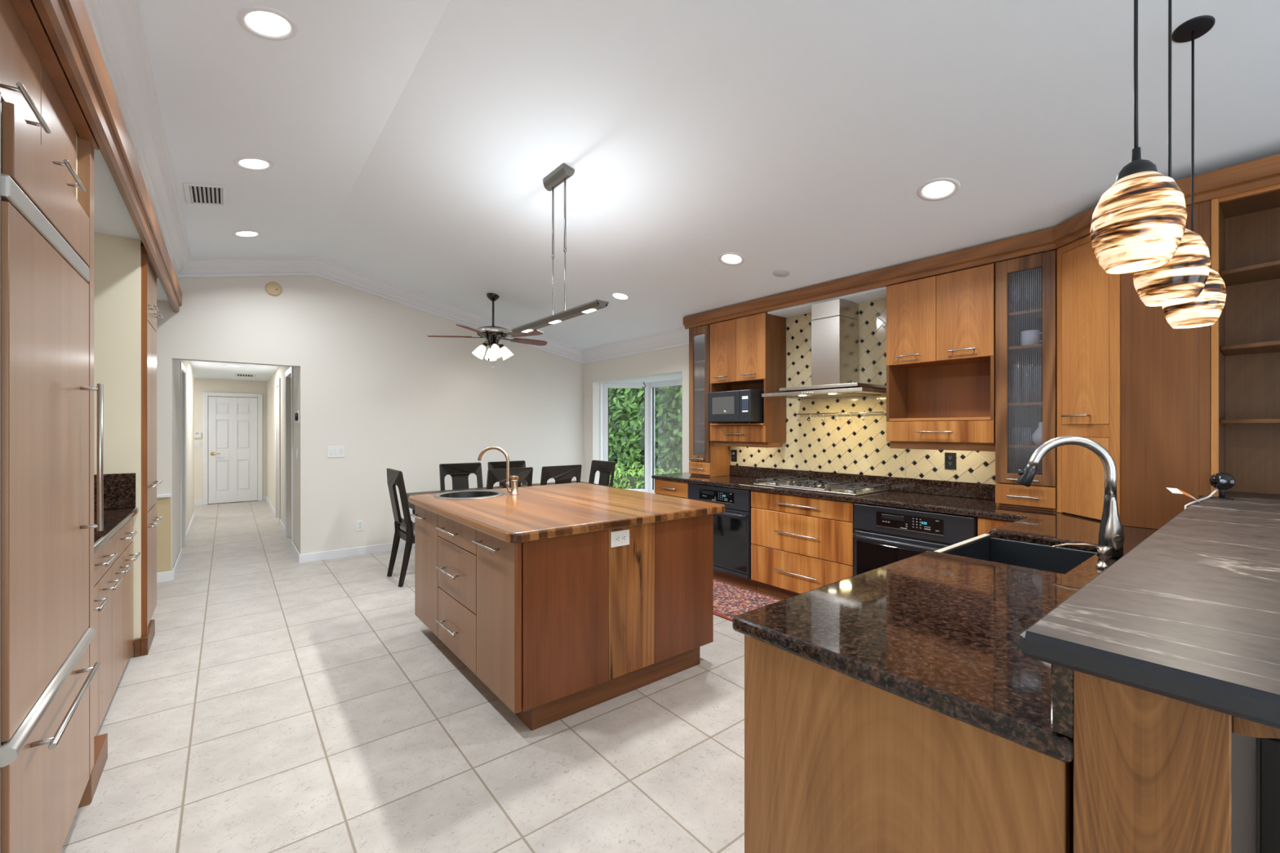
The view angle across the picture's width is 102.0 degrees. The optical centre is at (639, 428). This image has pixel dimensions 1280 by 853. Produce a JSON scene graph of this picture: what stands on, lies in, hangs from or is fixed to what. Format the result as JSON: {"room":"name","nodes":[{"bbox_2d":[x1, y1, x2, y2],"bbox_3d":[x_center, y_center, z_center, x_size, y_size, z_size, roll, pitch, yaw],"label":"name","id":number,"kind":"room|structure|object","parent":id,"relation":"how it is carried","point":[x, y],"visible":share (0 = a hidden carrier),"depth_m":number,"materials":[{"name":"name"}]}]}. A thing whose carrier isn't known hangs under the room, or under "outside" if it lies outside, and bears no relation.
{"room":"kitchen","nodes":[
{"label":"kitchen","id":0,"kind":"room"},
{"bbox_2d":[93,232,141,656],"bbox_3d":[-3.341,0.118,3.019,0.630,2.564,0.025,0,0,-38],"label":"wall","id":1,"kind":"structure","parent":0,"point":[117,259],"depth_m":3.15,"materials":[{"name":"beige paint"}]},
{"bbox_2d":[93,472,136,510],"bbox_3d":[-3.329,0.380,2.996,0.600,0.210,0.023,0,0,-38],"label":"backsplash","id":2,"kind":"structure","parent":1,"relation":"attached to","point":[119,489],"depth_m":3.13,"materials":[{"name":"brown stone"}]},
{"bbox_2d":[93,147,168,301],"bbox_3d":[-1.172,-1.373,0.230,0.792,0.415,11.020,0,0,-38],"label":"ceiling","id":3,"kind":"structure","parent":0,"point":[112,216],"depth_m":2.77,"materials":[{"name":"white paint"}]},
{"bbox_2d":[83,0,191,277],"bbox_3d":[-0.847,-1.480,0.553,0.118,0.182,10.920,0,0,-38],"label":"trim","id":4,"kind":"structure","parent":3,"relation":"attached to","point":[117,24],"depth_m":2.36,"materials":[{"name":"white paint"}]},
{"bbox_2d":[173,360,194,567],"bbox_3d":[-5.765,0.240,6.493,0.120,2.320,4.260,0,0,-38],"label":"wall","id":5,"kind":"structure","parent":0,"point":[189,370],"depth_m":7.06,"materials":[{"name":"beige paint"}]},
{"bbox_2d":[179,361,186,550],"bbox_3d":[-5.238,0.338,5.941,0.018,2.125,0.770,0,0,-38],"label":"trim","id":6,"kind":"structure","parent":5,"relation":"attached to","point":[183,369],"depth_m":6.18,"materials":[{"name":"white paint"}]},
{"bbox_2d":[171,495,300,580],"bbox_3d":[-5.969,1.356,7.263,1.500,0.088,6.000,0,0,-38],"label":"baseboard","id":7,"kind":"structure","parent":5,"relation":"attached to","point":[297,554],"depth_m":6.55,"materials":[{"name":"white paint"}]},
{"bbox_2d":[194,377,266,504],"bbox_3d":[-8.369,0.240,9.252,3.020,2.320,0.100,0,0,-38],"label":"wall","id":8,"kind":"structure","parent":0,"point":[201,385],"depth_m":9.58,"materials":[{"name":"beige paint"}]},
{"bbox_2d":[203,391,262,505],"bbox_3d":[-7.620,0.370,9.724,0.880,2.060,0.094,0,0,-38],"label":"door","id":9,"kind":"structure","parent":8,"relation":"in","point":[233,427],"depth_m":9.72,"materials":[{"name":"white paint"}]},
{"bbox_2d":[188,360,279,381],"bbox_3d":[-6.584,-0.945,6.928,3.120,0.070,5.960,0,0,-38],"label":"ceiling","id":10,"kind":"structure","parent":0,"point":[203,370],"depth_m":8.26,"materials":[{"name":"white paint"}]},
{"bbox_2d":[173,359,299,566],"bbox_3d":[-4.302,0.200,5.561,1.010,2.220,0.980,0,0,-38],"label":"wall opening","id":11,"kind":"structure","parent":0,"point":[176,363],"depth_m":5.49,"materials":[{"name":"white paint"}]},
{"bbox_2d":[266,365,299,552],"bbox_3d":[-5.379,0.240,7.822,0.120,2.320,5.860,0,0,-38],"label":"wall","id":12,"kind":"structure","parent":0,"point":[280,371],"depth_m":7.39,"materials":[{"name":"beige paint"}]},
{"bbox_2d":[275,377,280,524],"bbox_3d":[-5.451,0.338,7.803,0.018,2.125,0.850,0,0,-38],"label":"trim","id":13,"kind":"structure","parent":12,"relation":"attached to","point":[277,382],"depth_m":7.52,"materials":[{"name":"white paint"}]},
{"bbox_2d":[284,366,293,542],"bbox_3d":[-4.300,0.338,6.355,0.018,2.125,0.890,0,0,-38],"label":"trim","id":14,"kind":"structure","parent":12,"relation":"attached to","point":[290,371],"depth_m":6.64,"materials":[{"name":"white paint"}]},
{"bbox_2d":[155,275,583,573],"bbox_3d":[-2.854,-0.185,6.006,5.350,3.170,0.126,0,0,-38],"label":"wall","id":15,"kind":"structure","parent":0,"point":[374,384],"depth_m":5.78,"materials":[{"name":"white paint"}]},
{"bbox_2d":[265,281,281,295],"bbox_3d":[-3.701,-1.410,5.239,0.136,0.136,0.032,0,0,-38],"label":"smoke detector","id":16,"kind":"object","parent":15,"relation":"attached to","point":[273,288],"visible":1,"depth_m":5.23,"materials":[{"name":"beige plastic"}]},
{"bbox_2d":[156,541,414,582],"bbox_3d":[-2.812,1.356,5.953,5.110,0.088,0.020,0,0,-38],"label":"baseboard","id":17,"kind":"structure","parent":15,"relation":"attached to","point":[164,576],"depth_m":5.61,"materials":[{"name":"white paint"}]},
{"bbox_2d":[327,445,345,457],"bbox_3d":[-3.275,0.253,5.592,0.168,0.124,0.010,0,0,-38],"label":"light switch","id":18,"kind":"object","parent":15,"relation":"attached to","point":[332,451],"visible":1,"depth_m":5.59,"materials":[{"name":"white plastic"}]},
{"bbox_2d":[177,257,583,363],"bbox_3d":[-2.519,-1.352,6.124,4.438,0.836,0.118,0,0,-38],"label":"trim","id":19,"kind":"structure","parent":15,"relation":"attached to","point":[197,267],"depth_m":5.59,"materials":[{"name":"white paint"}]},
{"bbox_2d":[60,500,783,852],"bbox_3d":[-1.887,1.430,3.802,6.580,0.060,17.700,0,0,-38],"label":"floor","id":20,"kind":"structure","parent":0,"point":[277,703],"depth_m":2.36,"materials":[{"name":"tile"}]},
{"bbox_2d":[0,91,103,852],"bbox_3d":[-1.974,0.305,1.378,0.686,2.190,0.934,0,0,-38],"label":"refrigerator","id":21,"kind":"object","parent":20,"relation":"on","point":[46,637],"visible":1,"depth_m":1.42,"materials":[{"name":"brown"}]},
{"bbox_2d":[0,0,107,808],"bbox_3d":[-1.807,0.119,1.137,0.647,2.562,2.230,0,0,-38],"label":"tall cabinet","id":22,"kind":"object","parent":20,"relation":"on","point":[33,77],"visible":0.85,"depth_m":1.65,"materials":[{"name":"brown wood"}]},
{"bbox_2d":[31,0,182,312],"bbox_3d":[-2.526,-1.161,2.601,0.056,0.191,5.617,0,0,-38],"label":"crown molding","id":23,"kind":"structure","parent":22,"relation":"attached to","point":[67,24],"depth_m":1.85,"materials":[{"name":"brown wood"}]},
{"bbox_2d":[93,518,140,736],"bbox_3d":[-2.834,0.964,2.403,0.636,0.873,1.550,0,0,-38],"label":"base cabinet","id":24,"kind":"object","parent":20,"relation":"on","point":[113,562],"visible":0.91,"depth_m":2.55,"materials":[{"name":"brown wood"}]},
{"bbox_2d":[93,507,138,554],"bbox_3d":[-2.846,0.506,2.395,0.617,0.040,1.561,0,0,-38],"label":"countertop","id":25,"kind":"structure","parent":24,"relation":"on","point":[114,519],"depth_m":2.69,"materials":[{"name":"brown stone"}]},
{"bbox_2d":[133,245,163,657],"bbox_3d":[-3.510,0.133,3.289,0.680,2.534,0.718,0,0,-38],"label":"pantry cabinet","id":26,"kind":"object","parent":20,"relation":"on","point":[142,646],"visible":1,"depth_m":3.38,"materials":[{"name":"brown wood"}]},
{"bbox_2d":[386,468,414,587],"bbox_3d":[-2.063,0.892,4.876,0.530,1.024,0.468,0,0,-38],"label":"dining chair","id":27,"kind":"object","parent":20,"relation":"on","point":[404,527],"visible":0.52,"depth_m":4.65,"materials":[{"name":"black wood"}]},
{"bbox_2d":[400,522,414,535],"bbox_3d":[-2.017,0.940,4.913,0.402,0.049,0.428,0,0,-38],"label":"seat cushion","id":28,"kind":"object","parent":27,"relation":"on","point":[402,528],"depth_m":4.77,"materials":[{"name":"fabric"}]},
{"bbox_2d":[439,462,483,490],"bbox_3d":[-1.797,0.892,5.431,0.468,1.024,0.530,0,0,-38],"label":"dining chair","id":29,"kind":"object","parent":20,"relation":"on","point":[460,473],"visible":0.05,"depth_m":5.61,"materials":[{"name":"black wood"}]},
{"bbox_2d":[487,460,527,486],"bbox_3d":[-1.382,0.892,5.761,0.468,1.024,0.530,0,0,-38],"label":"dining chair","id":30,"kind":"object","parent":20,"relation":"on","point":[518,464],"visible":0.02,"depth_m":5.92,"materials":[{"name":"black wood"}]},
{"bbox_2d":[486,466,533,489],"bbox_3d":[-1.364,0.892,5.088,0.468,1.024,0.530,0,0,-38],"label":"dining chair","id":31,"kind":"object","parent":20,"relation":"on","point":[494,476],"visible":0.04,"depth_m":4.87,"materials":[{"name":"black wood"}]},
{"bbox_2d":[406,480,613,514],"bbox_3d":[-1.305,1.019,5.383,1.960,0.762,0.790,0,0,-38],"label":"dining table","id":32,"kind":"object","parent":20,"relation":"on","point":[411,505],"visible":0.08,"depth_m":5.33,"materials":[{"name":"brown wood"}]},
{"bbox_2d":[540,464,582,485],"bbox_3d":[-0.929,0.892,5.434,0.468,1.024,0.530,0,0,-38],"label":"dining chair","id":33,"kind":"object","parent":20,"relation":"on","point":[562,474],"visible":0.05,"depth_m":5.22,"materials":[{"name":"black wood"}]},
{"bbox_2d":[409,505,713,730],"bbox_3d":[-0.571,0.958,3.335,1.320,0.885,1.590,0,0,-38],"label":"kitchen island","id":34,"kind":"object","parent":20,"relation":"on","point":[557,628],"visible":0.89,"depth_m":2.67,"materials":[{"name":"brown wood"}]},
{"bbox_2d":[408,482,724,543],"bbox_3d":[-0.536,0.488,3.361,1.410,0.048,1.672,0,0,-38],"label":"countertop","id":35,"kind":"structure","parent":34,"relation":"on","point":[538,513],"depth_m":2.95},
{"bbox_2d":[433,489,504,499],"bbox_3d":[-1.184,0.546,3.601,0.470,0.180,0.470,0,0,-38],"label":"bar sink","id":36,"kind":"object","parent":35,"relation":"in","point":[473,494],"visible":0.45,"depth_m":3.74,"materials":[{"name":"silver metal"}]},
{"bbox_2d":[439,491,497,497],"bbox_3d":[-1.184,0.549,3.601,0.394,0.174,0.394,0,0,-38],"label":"basin","id":37,"kind":"object","parent":36,"relation":"in","point":[450,494],"depth_m":3.76,"materials":[{"name":"black metal"}]},
{"bbox_2d":[477,445,519,494],"bbox_3d":[-0.994,0.295,3.629,0.286,0.338,0.061,0,0,-5],"label":"bar faucet","id":38,"kind":"object","parent":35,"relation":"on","point":[513,491],"visible":1,"depth_m":3.63,"materials":[{"name":"brown metal"}]},
{"bbox_2d":[610,528,629,547],"bbox_3d":[-0.101,0.571,2.685,0.118,0.080,0.010,0,0,-38],"label":"outlet","id":39,"kind":"object","parent":34,"relation":"attached to","point":[620,538],"visible":1,"depth_m":2.68,"materials":[{"name":"white plastic"}]},
{"bbox_2d":[588,460,615,486],"bbox_3d":[-0.601,0.892,5.847,0.530,1.024,0.468,0,0,-38],"label":"dining chair","id":40,"kind":"object","parent":20,"relation":"on","point":[605,468],"visible":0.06,"depth_m":5.99,"materials":[{"name":"black wood"}]},
{"bbox_2d":[654,479,688,498],"bbox_3d":[0.513,0.964,5.370,0.610,0.872,0.501,0,0,-38],"label":"base cabinet","id":41,"kind":"object","parent":20,"relation":"on","point":[665,487],"visible":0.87,"depth_m":5.18,"materials":[{"name":"brown wood"}]},
{"bbox_2d":[688,483,756,591],"bbox_3d":[0.891,0.966,4.857,0.638,0.868,0.760,0,0,-38],"label":"oven","id":42,"kind":"object","parent":20,"relation":"on","point":[732,544],"visible":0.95,"depth_m":4.56,"materials":[{"name":"black metal"}]},
{"bbox_2d":[713,578,782,622],"bbox_3d":[1.027,1.395,3.833,0.670,0.008,2.160,0,0,-38],"label":"runner rug","id":43,"kind":"object","parent":20,"relation":"on","point":[730,600],"visible":0.02,"depth_m":4.19,"materials":[{"name":"fabric"}]},
{"bbox_2d":[751,490,853,599],"bbox_3d":[1.435,0.964,4.211,0.610,0.872,0.918,0,0,-38],"label":"base cabinet","id":44,"kind":"object","parent":20,"relation":"on","point":[801,544],"visible":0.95,"depth_m":4.04,"materials":[{"name":"brown wood"}]},
{"bbox_2d":[744,635,1073,852],"bbox_3d":[1.407,0.963,1.854,2.410,0.874,0.698,0,0,-38],"label":"base cabinet","id":45,"kind":"object","parent":20,"relation":"on","point":[835,762],"visible":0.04,"depth_m":1.07,"materials":[{"name":"brown wood"}]},
{"bbox_2d":[651,472,1158,762],"bbox_3d":[0.628,0.505,3.287,3.035,0.039,3.938,0,0,-38],"label":"countertop","id":46,"kind":"structure","parent":45,"relation":"on","point":[938,632],"depth_m":1.31,"materials":[{"name":"brown stone"}]},
{"bbox_2d":[688,324,730,476],"bbox_3d":[0.703,-0.274,5.346,0.349,1.516,0.292,0,0,-38],"label":"display cabinet","id":47,"kind":"object","parent":46,"relation":"on","point":[705,459],"visible":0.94,"depth_m":5.33,"materials":[{"name":"brown wood"}]},
{"bbox_2d":[753,475,888,495],"bbox_3d":[1.449,0.456,4.226,0.500,0.058,0.920,0,0,-38],"label":"gas cooktop","id":48,"kind":"object","parent":46,"relation":"in","point":[804,485],"visible":1,"depth_m":4.09,"materials":[{"name":"silver metal"}]},
{"bbox_2d":[933,533,1097,573],"bbox_3d":[1.534,0.632,2.116,0.643,0.255,0.434,0,0,-38],"label":"sink","id":49,"kind":"object","parent":46,"relation":"in","point":[1060,560],"visible":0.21,"depth_m":2.32,"materials":[{"name":"black"}]},
{"bbox_2d":[995,249,1057,511],"bbox_3d":[2.413,-0.274,3.197,0.349,1.516,0.304,0,0,-38],"label":"display cabinet","id":50,"kind":"object","parent":46,"relation":"on","point":[1042,495],"visible":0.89,"depth_m":3.19,"materials":[{"name":"brown wood"}]},
{"bbox_2d":[1009,364,1021,403],"bbox_3d":[2.344,-0.276,3.238,0.060,0.239,0.060,0,0,-38],"label":"tumbler","id":51,"kind":"object","parent":50,"relation":"on","point":[1013,368],"visible":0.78,"depth_m":3.22,"materials":[{"name":"clear glass"}]},
{"bbox_2d":[1008,401,1042,407],"bbox_3d":[2.435,-0.147,3.215,0.274,0.016,0.266,0,0,-38],"label":"shelf","id":52,"kind":"object","parent":50,"relation":"attached to","point":[1021,404],"depth_m":3.16,"materials":[{"name":"brown wood"}]},
{"bbox_2d":[1008,343,1042,354],"bbox_3d":[2.435,-0.492,3.215,0.274,0.016,0.266,0,0,-38],"label":"shelf","id":53,"kind":"object","parent":50,"relation":"attached to","point":[1031,348],"depth_m":3.20,"materials":[{"name":"brown wood"}]},
{"bbox_2d":[1008,307,1042,322],"bbox_3d":[2.435,-0.702,3.215,0.274,0.016,0.266,0,0,-38],"label":"shelf","id":54,"kind":"object","parent":50,"relation":"attached to","point":[1032,315],"depth_m":3.22,"materials":[{"name":"brown wood"}]},
{"bbox_2d":[1021,426,1031,444],"bbox_3d":[2.386,0.049,3.201,0.052,0.109,0.052,0,0,-38],"label":"tumbler","id":55,"kind":"object","parent":50,"relation":"on","point":[1026,432],"visible":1,"depth_m":3.19,"materials":[{"name":"clear glass"}]},
{"bbox_2d":[1022,364,1034,402],"bbox_3d":[2.397,-0.271,3.204,0.060,0.229,0.060,0,0,-38],"label":"tumbler","id":56,"kind":"object","parent":50,"relation":"on","point":[1027,371],"visible":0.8,"depth_m":3.19,"materials":[{"name":"clear glass"}]},
{"bbox_2d":[1020,329,1042,346],"bbox_3d":[2.404,-0.549,3.184,0.107,0.092,0.096,0,0,16],"label":"mug","id":57,"kind":"object","parent":50,"relation":"on","point":[1028,337],"visible":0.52,"depth_m":3.15,"materials":[{"name":"white"}]},
{"bbox_2d":[1031,422,1042,445],"bbox_3d":[2.442,0.035,3.131,0.124,0.140,0.124,0,0,-38],"label":"pitcher","id":58,"kind":"object","parent":50,"relation":"on","point":[1037,437],"visible":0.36,"depth_m":3.12,"materials":[{"name":"white"}]},
{"bbox_2d":[1032,365,1042,402],"bbox_3d":[2.418,-0.266,3.144,0.060,0.219,0.060,0,0,-38],"label":"tumbler","id":59,"kind":"object","parent":50,"relation":"on","point":[1037,370],"visible":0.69,"depth_m":3.13,"materials":[{"name":"clear glass"}]},
{"bbox_2d":[1016,435,1124,559],"bbox_3d":[1.650,0.257,2.001,0.330,0.457,0.096,0,0,28],"label":"kitchen faucet","id":60,"kind":"object","parent":46,"relation":"on","point":[1111,533],"visible":0.94,"depth_m":1.95,"materials":[{"name":"silver metal"}]},
{"bbox_2d":[1051,542,1111,569],"bbox_3d":[1.544,0.445,1.811,0.174,0.083,0.044,0,0,14],"label":"soap dispenser","id":61,"kind":"object","parent":46,"relation":"on","point":[1104,553],"visible":0.92,"depth_m":1.79,"materials":[{"name":"silver metal"}]},
{"bbox_2d":[1057,200,1210,528],"bbox_3d":[2.611,-0.274,2.764,0.561,1.516,0.614,0,0,-38],"label":"cabinet","id":62,"kind":"object","parent":46,"relation":"on","point":[1131,383],"visible":0.82,"depth_m":2.57,"materials":[{"name":"brown wood"}]},
{"bbox_2d":[852,502,977,575],"bbox_3d":[1.946,0.966,3.531,0.638,0.868,0.770,0,0,-38],"label":"oven","id":63,"kind":"object","parent":20,"relation":"on","point":[883,535],"visible":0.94,"depth_m":3.42,"materials":[{"name":"black metal"}]},
{"bbox_2d":[977,517,1013,536],"bbox_3d":[2.280,0.964,3.150,0.610,0.872,0.230,0,0,-38],"label":"base cabinet","id":64,"kind":"object","parent":20,"relation":"on","point":[984,526],"visible":0.06,"depth_m":3.03,"materials":[{"name":"brown wood"}]},
{"bbox_2d":[1260,737,1279,852],"bbox_3d":[1.831,1.065,1.272,0.401,0.667,0.393,0,0,-38],"label":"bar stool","id":65,"kind":"object","parent":20,"relation":"on","point":[1269,748],"visible":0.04,"depth_m":1.29,"materials":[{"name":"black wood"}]},
{"bbox_2d":[600,382,603,461],"bbox_3d":[0.031,0.150,6.740,0.080,1.600,2.010,0,0,-38],"label":"wall","id":66,"kind":"structure","parent":0,"point":[601,384],"depth_m":7.45,"materials":[{"name":"white paint"}]},
{"bbox_2d":[603,382,648,493],"bbox_3d":[-0.196,0.150,7.479,0.653,1.600,0.070,0,0,2],"label":"window","id":67,"kind":"structure","parent":66,"relation":"in","point":[606,385],"depth_m":7.45,"materials":[{"name":"white paint"}]},
{"bbox_2d":[603,373,682,382],"bbox_3d":[0.256,-0.705,6.924,0.659,0.110,2.080,0,0,-38],"label":"ceiling","id":68,"kind":"structure","parent":0,"point":[678,375],"depth_m":6.88,"materials":[{"name":"white paint"}]},
{"bbox_2d":[137,0,1279,349],"bbox_3d":[0.671,-1.457,1.646,5.500,0.827,11.140,0,0,-38],"label":"ceiling","id":69,"kind":"structure","parent":0,"point":[412,145],"depth_m":2.61,"materials":[{"name":"white paint"}]},
{"bbox_2d":[182,182,227,205],"bbox_3d":[-2.969,-1.597,3.554,0.226,0.053,0.380,0,0,-38],"label":"ceiling vent","id":70,"kind":"object","parent":69,"relation":"in","point":[195,193],"visible":1,"depth_m":3.54,"materials":[{"name":"metal"}]},
{"bbox_2d":[231,230,262,237],"bbox_3d":[-3.335,-1.650,4.401,0.204,0.048,0.208,0,0,-38],"label":"recessed light","id":71,"kind":"object","parent":69,"relation":"in","point":[242,233],"visible":1,"depth_m":4.40,"materials":[{"name":"white paint"}]},
{"bbox_2d":[233,156,274,170],"bbox_3d":[-2.407,-1.650,3.235,0.204,0.048,0.208,0,0,-38],"label":"recessed light","id":72,"kind":"object","parent":69,"relation":"in","point":[251,163],"visible":1,"depth_m":3.23,"materials":[{"name":"white paint"}]},
{"bbox_2d":[236,5,297,40],"bbox_3d":[-1.517,-1.650,2.115,0.204,0.048,0.208,0,0,-38],"label":"recessed light","id":73,"kind":"object","parent":69,"relation":"in","point":[266,23],"visible":1,"depth_m":2.11,"materials":[{"name":"white paint"}]},
{"bbox_2d":[427,293,547,368],"bbox_3d":[-1.584,-1.055,5.717,1.276,0.810,1.301,0,0,-38],"label":"ceiling fan","id":74,"kind":"object","parent":69,"relation":"hanging from","point":[493,334],"visible":1,"depth_m":5.60,"materials":[{"name":"brown metal"}]},
{"bbox_2d":[511,163,608,334],"bbox_3d":[-0.544,-1.131,3.286,0.084,0.924,1.080,0,0,-38],"label":"linear pendant","id":75,"kind":"object","parent":69,"relation":"hanging from","point":[560,175],"visible":1,"depth_m":3.18,"materials":[{"name":"grey metal"}]},
{"bbox_2d":[718,252,745,265],"bbox_3d":[0.703,-1.300,3.984,0.204,0.048,0.208,0,0,-38],"label":"recessed light","id":76,"kind":"object","parent":69,"relation":"in","point":[728,258],"visible":1,"depth_m":3.98,"materials":[{"name":"white paint"}]},
{"bbox_2d":[916,177,960,200],"bbox_3d":[1.625,-1.300,2.825,0.204,0.048,0.208,0,0,-38],"label":"recessed light","id":77,"kind":"object","parent":69,"relation":"in","point":[938,188],"visible":1,"depth_m":2.82,"materials":[{"name":"white paint"}]},
{"bbox_2d":[1089,0,1186,274],"bbox_3d":[1.095,-0.982,1.145,0.155,1.255,0.155,0,0,-38],"label":"glass pendant","id":78,"kind":"object","parent":69,"relation":"hanging from","point":[1138,224],"visible":1,"depth_m":1.11,"materials":[{"name":"multicoloured glass"}]},
{"bbox_2d":[1132,0,1210,306],"bbox_3d":[1.495,-0.931,1.462,0.155,1.151,0.155,0,0,-38],"label":"glass pendant","id":79,"kind":"object","parent":69,"relation":"hanging from","point":[1183,279],"visible":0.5,"depth_m":1.41,"materials":[{"name":"multicoloured glass"}]},
{"bbox_2d":[1161,15,1226,328],"bbox_3d":[1.917,-0.876,1.798,0.155,1.042,0.155,0,0,-20],"label":"glass pendant","id":80,"kind":"object","parent":69,"relation":"hanging from","point":[1206,308],"visible":0.54,"depth_m":1.77,"materials":[{"name":"multicoloured glass"}]},
{"bbox_2d":[767,286,886,317],"bbox_3d":[1.586,-1.029,4.295,0.289,0.016,1.076,0,0,-38],"label":"soffit","id":81,"kind":"object","parent":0,"point":[877,294],"visible":0.57,"depth_m":4.16,"materials":[{"name":"white paint"}]},
{"bbox_2d":[583,317,1264,500],"bbox_3d":[2.627,0.150,3.316,0.120,2.500,11.120,0,0,-38],"label":"wall","id":82,"kind":"structure","parent":0,"point":[673,360],"depth_m":6.80,"materials":[{"name":"white paint"}]},
{"bbox_2d":[581,326,693,364],"bbox_3d":[-0.090,-1.025,6.541,0.118,0.182,2.490,0,0,-38],"label":"trim","id":83,"kind":"structure","parent":82,"relation":"attached to","point":[678,337],"depth_m":6.43,"materials":[{"name":"white paint"}]},
{"bbox_2d":[710,311,786,447],"bbox_3d":[1.006,-0.428,4.957,0.343,1.207,0.678,0,0,-38],"label":"upper cabinet","id":84,"kind":"object","parent":82,"relation":"attached to","point":[749,352],"visible":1,"depth_m":4.78,"materials":[{"name":"brown wood"}]},
{"bbox_2d":[707,389,764,423],"bbox_3d":[0.958,-0.194,4.870,0.398,0.297,0.520,0,0,-38],"label":"microwave","id":85,"kind":"object","parent":84,"relation":"in","point":[747,406],"visible":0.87,"depth_m":4.67,"materials":[{"name":"black plastic"}]},
{"bbox_2d":[761,298,886,399],"bbox_3d":[1.504,-0.637,4.167,0.548,0.762,0.880,0,0,-38],"label":"range hood","id":86,"kind":"object","parent":82,"relation":"attached to","point":[834,322],"visible":0.92,"depth_m":4.14,"materials":[{"name":"silver metal"}]},
{"bbox_2d":[729,465,995,500],"bbox_3d":[1.687,0.433,4.381,0.023,0.103,2.440,0,0,-38],"label":"backsplash","id":87,"kind":"structure","parent":82,"relation":"attached to","point":[967,490],"depth_m":4.03,"materials":[{"name":"brown stone"}]},
{"bbox_2d":[730,297,995,484],"bbox_3d":[1.692,-0.320,4.384,0.012,1.401,2.439,0,0,-38],"label":"tile backsplash","id":88,"kind":"structure","parent":82,"relation":"attached to","point":[855,446],"depth_m":4.27,"materials":[{"name":"beige tile"}]},
{"bbox_2d":[944,452,956,469],"bbox_3d":[2.219,0.235,3.707,0.010,0.120,0.075,0,0,-38],"label":"outlet","id":89,"kind":"object","parent":88,"relation":"attached to","point":[950,459],"visible":1,"depth_m":3.71,"materials":[{"name":"black plastic"}]},
{"bbox_2d":[886,262,995,451],"bbox_3d":[2.100,-0.442,3.582,0.343,1.180,0.676,0,0,-38],"label":"upper cabinet","id":90,"kind":"object","parent":82,"relation":"attached to","point":[940,329],"visible":0.96,"depth_m":3.55,"materials":[{"name":"brown wood"}]},
{"bbox_2d":[888,417,990,421],"bbox_3d":[2.112,-0.060,3.591,0.287,0.020,0.637,0,0,-38],"label":"shelf","id":91,"kind":"object","parent":90,"relation":"attached to","point":[891,419],"depth_m":3.52,"materials":[{"name":"brown wood"}]},
{"bbox_2d":[683,153,1279,328],"bbox_3d":[1.817,-1.093,3.499,0.310,0.118,4.655,0,0,-38],"label":"crown molding","id":92,"kind":"structure","parent":82,"relation":"attached to","point":[1263,172],"depth_m":3.23,"materials":[{"name":"brown wood"}]},
{"bbox_2d":[1231,733,1260,852],"bbox_3d":[1.683,0.876,1.507,2.410,1.048,0.152,0,0,-38],"label":"wall","id":93,"kind":"structure","parent":0,"point":[1246,750],"depth_m":1.00,"materials":[{"name":"grey paint"}]},
{"bbox_2d":[1051,664,1073,738],"bbox_3d":[1.620,0.418,1.577,2.440,0.134,0.028,0,0,-38],"label":"backsplash","id":94,"kind":"structure","parent":93,"relation":"attached to","point":[1062,678],"depth_m":0.82,"materials":[{"name":"brown stone"}]},
{"bbox_2d":[1019,491,1279,728],"bbox_3d":[1.868,0.330,1.513,2.912,0.040,0.482,0,0,-38],"label":"countertop","id":95,"kind":"structure","parent":93,"relation":"on","point":[1190,614],"depth_m":0.86,"materials":[{"name":"grey stone"}]},
{"bbox_2d":[1208,472,1235,500],"bbox_3d":[2.543,0.252,2.265,0.072,0.115,0.076,0,0,-38],"label":"security camera","id":96,"kind":"object","parent":95,"relation":"on","point":[1223,482],"visible":1,"depth_m":2.26,"materials":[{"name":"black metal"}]},
{"bbox_2d":[1210,183,1279,497],"bbox_3d":[3.023,-0.370,2.091,0.385,1.360,0.948,0,0,-38],"label":"bookcase","id":97,"kind":"object","parent":95,"relation":"on","point":[1245,226],"visible":0.95,"depth_m":2.46,"materials":[{"name":"brown wood"}]},
{"bbox_2d":[1073,670,1231,852],"bbox_3d":[0.732,0.877,0.750,0.019,1.046,0.162,0,0,-38],"label":"end panel","id":98,"kind":"object","parent":93,"relation":"attached to","point":[1153,772],"visible":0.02,"depth_m":0.74,"materials":[{"name":"brown wood"}]},
{"bbox_2d":[1231,715,1279,738],"bbox_3d":[0.935,0.395,0.676,0.045,0.089,0.214,0,0,-38],"label":"corbel","id":99,"kind":"object","parent":93,"relation":"attached to","point":[1241,726],"visible":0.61,"depth_m":0.73,"materials":[{"name":"brown wood"}]},
{"bbox_3d":[0.256,0.990,6.924,0.659,0.080,2.080,0,0,-39],"label":"trim","id":100,"kind":"structure","parent":0,"visible":0},
{"bbox_2d":[648,379,682,493],"bbox_3d":[0.457,0.150,7.072,0.070,1.600,1.000,0,0,-38],"label":"window","id":101,"kind":"structure","parent":100,"relation":"on","point":[651,386],"depth_m":7.41,"materials":[{"name":"white paint"}]},
{"label":"outside","id":102,"kind":"structure","parent":0,"visible":0},
{"bbox_3d":[3.038,1.750,11.361,9.100,0.100,18.000,0,0,-39],"label":"ground","id":103,"kind":"structure","parent":102,"visible":0},
{"bbox_2d":[608,385,682,477],"bbox_3d":[-0.058,-0.101,10.688,0.927,3.756,8.003,0,0,-38],"label":"hedge","id":104,"kind":"object","parent":103,"relation":"on","point":[626,408],"visible":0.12,"depth_m":10.31,"materials":[{"name":"green plant"}]},
{"bbox_2d":[608,462,682,488],"bbox_3d":[-0.430,1.193,9.935,0.533,1.111,6.975,0,0,-38],"label":"hedge","id":105,"kind":"object","parent":103,"relation":"on","point":[623,482],"visible":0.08,"depth_m":9.48,"materials":[{"name":"green plant"}]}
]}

